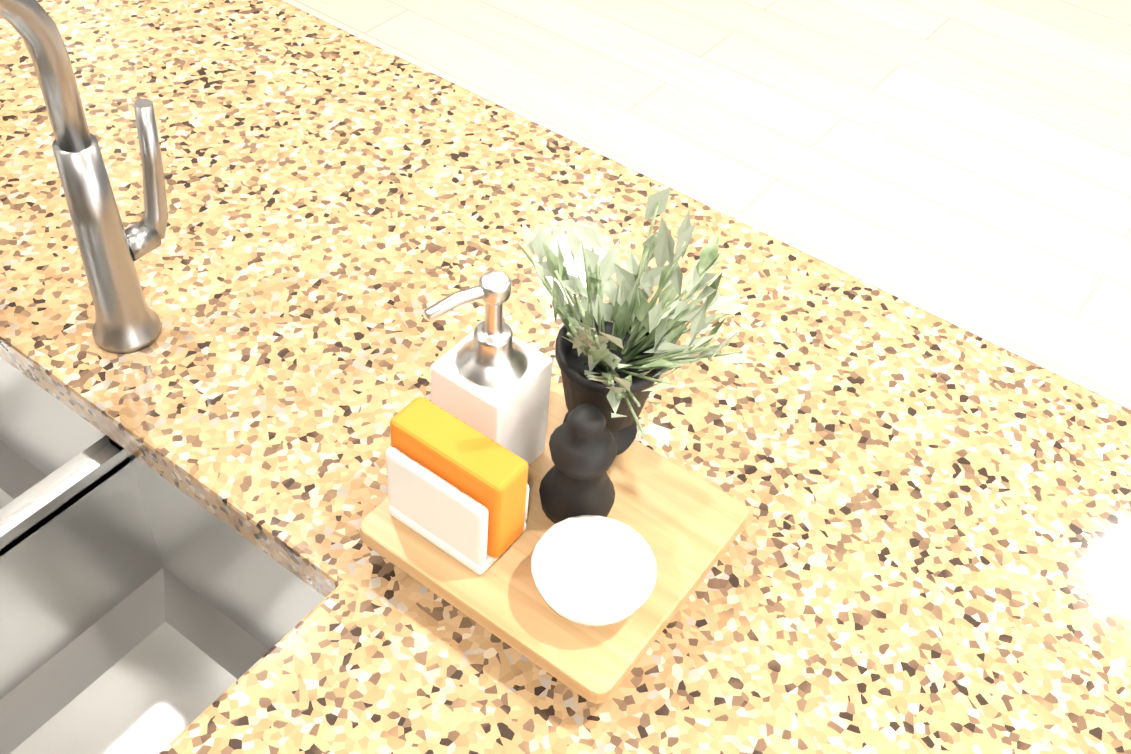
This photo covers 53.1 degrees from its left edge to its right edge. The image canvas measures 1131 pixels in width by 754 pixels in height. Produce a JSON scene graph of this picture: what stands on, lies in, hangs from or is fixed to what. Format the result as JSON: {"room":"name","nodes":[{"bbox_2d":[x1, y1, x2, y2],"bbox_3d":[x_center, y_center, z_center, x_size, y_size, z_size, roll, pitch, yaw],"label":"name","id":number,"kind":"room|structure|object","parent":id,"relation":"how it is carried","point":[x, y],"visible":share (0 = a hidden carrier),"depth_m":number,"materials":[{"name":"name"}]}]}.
{"room":"kitchen","nodes":[
{"label":"kitchen","id":0,"kind":"room"},
{"bbox_2d":[282,0,1130,408],"bbox_3d":[-0.459,-1.076,3.351,12.500,0.100,9.600,30,50,22],"label":"floor","id":1,"kind":"structure","parent":0,"point":[964,164],"depth_m":3.02,"materials":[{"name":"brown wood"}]},
{"bbox_2d":[109,438,123,450],"bbox_3d":[-0.766,0.323,1.291,1.212,0.873,0.707,30,50,22],"label":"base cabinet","id":2,"kind":"object","parent":1,"relation":"on","point":[115,444],"depth_m":1.45,"materials":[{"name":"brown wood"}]},
{"bbox_3d":[0.811,1.235,0.572,1.501,0.873,0.707,30,50,22],"label":"cabinet","id":3,"kind":"object","parent":1,"relation":"on","visible":0},
{"bbox_2d":[0,0,1130,753],"bbox_3d":[0.246,0.375,0.706,3.390,0.040,1.100,30,50,22],"label":"countertop","id":4,"kind":"structure","parent":3,"relation":"on","point":[928,550],"depth_m":0.98,"materials":[{"name":"stone"}]},
{"bbox_2d":[0,0,167,353],"bbox_3d":[-0.409,-0.140,0.850,0.058,0.368,0.250,30,50,22],"label":"faucet","id":5,"kind":"object","parent":4,"relation":"on","point":[112,250],"visible":1,"depth_m":0.91,"materials":[{"name":"silver metal"}]},
{"bbox_2d":[0,357,324,753],"bbox_3d":[-0.557,0.222,0.949,0.663,0.214,0.438,30,50,22],"label":"sink","id":6,"kind":"object","parent":4,"relation":"in","point":[145,609],"visible":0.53,"depth_m":1.02,"materials":[{"name":"silver metal"}]},
{"bbox_2d":[359,390,748,703],"bbox_3d":[-0.007,0.119,0.868,0.225,0.041,0.205,30,50,22],"label":"tray","id":7,"kind":"object","parent":4,"relation":"on","point":[687,525],"visible":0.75,"depth_m":0.82,"materials":[{"name":"brown wood"}]},
{"bbox_2d":[386,396,528,574],"bbox_3d":[-0.077,0.076,0.808,0.100,0.094,0.056,30,50,22],"label":"sponge holder","id":8,"kind":"object","parent":7,"relation":"on","point":[458,489],"visible":1,"depth_m":0.78,"materials":[{"name":"white ceramic"}]},
{"bbox_2d":[424,271,551,466],"bbox_3d":[-0.058,0.002,0.819,0.064,0.183,0.078,30,50,22],"label":"soap pump","id":9,"kind":"object","parent":7,"relation":"on","point":[490,376],"visible":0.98,"depth_m":0.80,"materials":[{"name":"white ceramic"}]},
{"bbox_2d":[539,403,617,523],"bbox_3d":[0.012,0.060,0.827,0.058,0.102,0.058,30,50,22],"label":"pepper grinder","id":10,"kind":"object","parent":7,"relation":"on","point":[576,480],"visible":0.96,"depth_m":0.81,"materials":[{"name":"black"}]},
{"bbox_2d":[531,515,656,626],"bbox_3d":[0.019,0.142,0.797,0.088,0.032,0.088,30,50,22],"label":"bowl","id":11,"kind":"object","parent":7,"relation":"on","point":[593,571],"visible":0.98,"depth_m":0.81,"materials":[{"name":"white ceramic"}]},
{"bbox_2d":[518,187,755,454],"bbox_3d":[0.047,-0.036,0.853,0.217,0.202,0.203,30,50,22],"label":"potted plant","id":12,"kind":"object","parent":7,"relation":"on","point":[619,353],"visible":0.92,"depth_m":0.83,"materials":[{"name":"green plant"}]}
]}

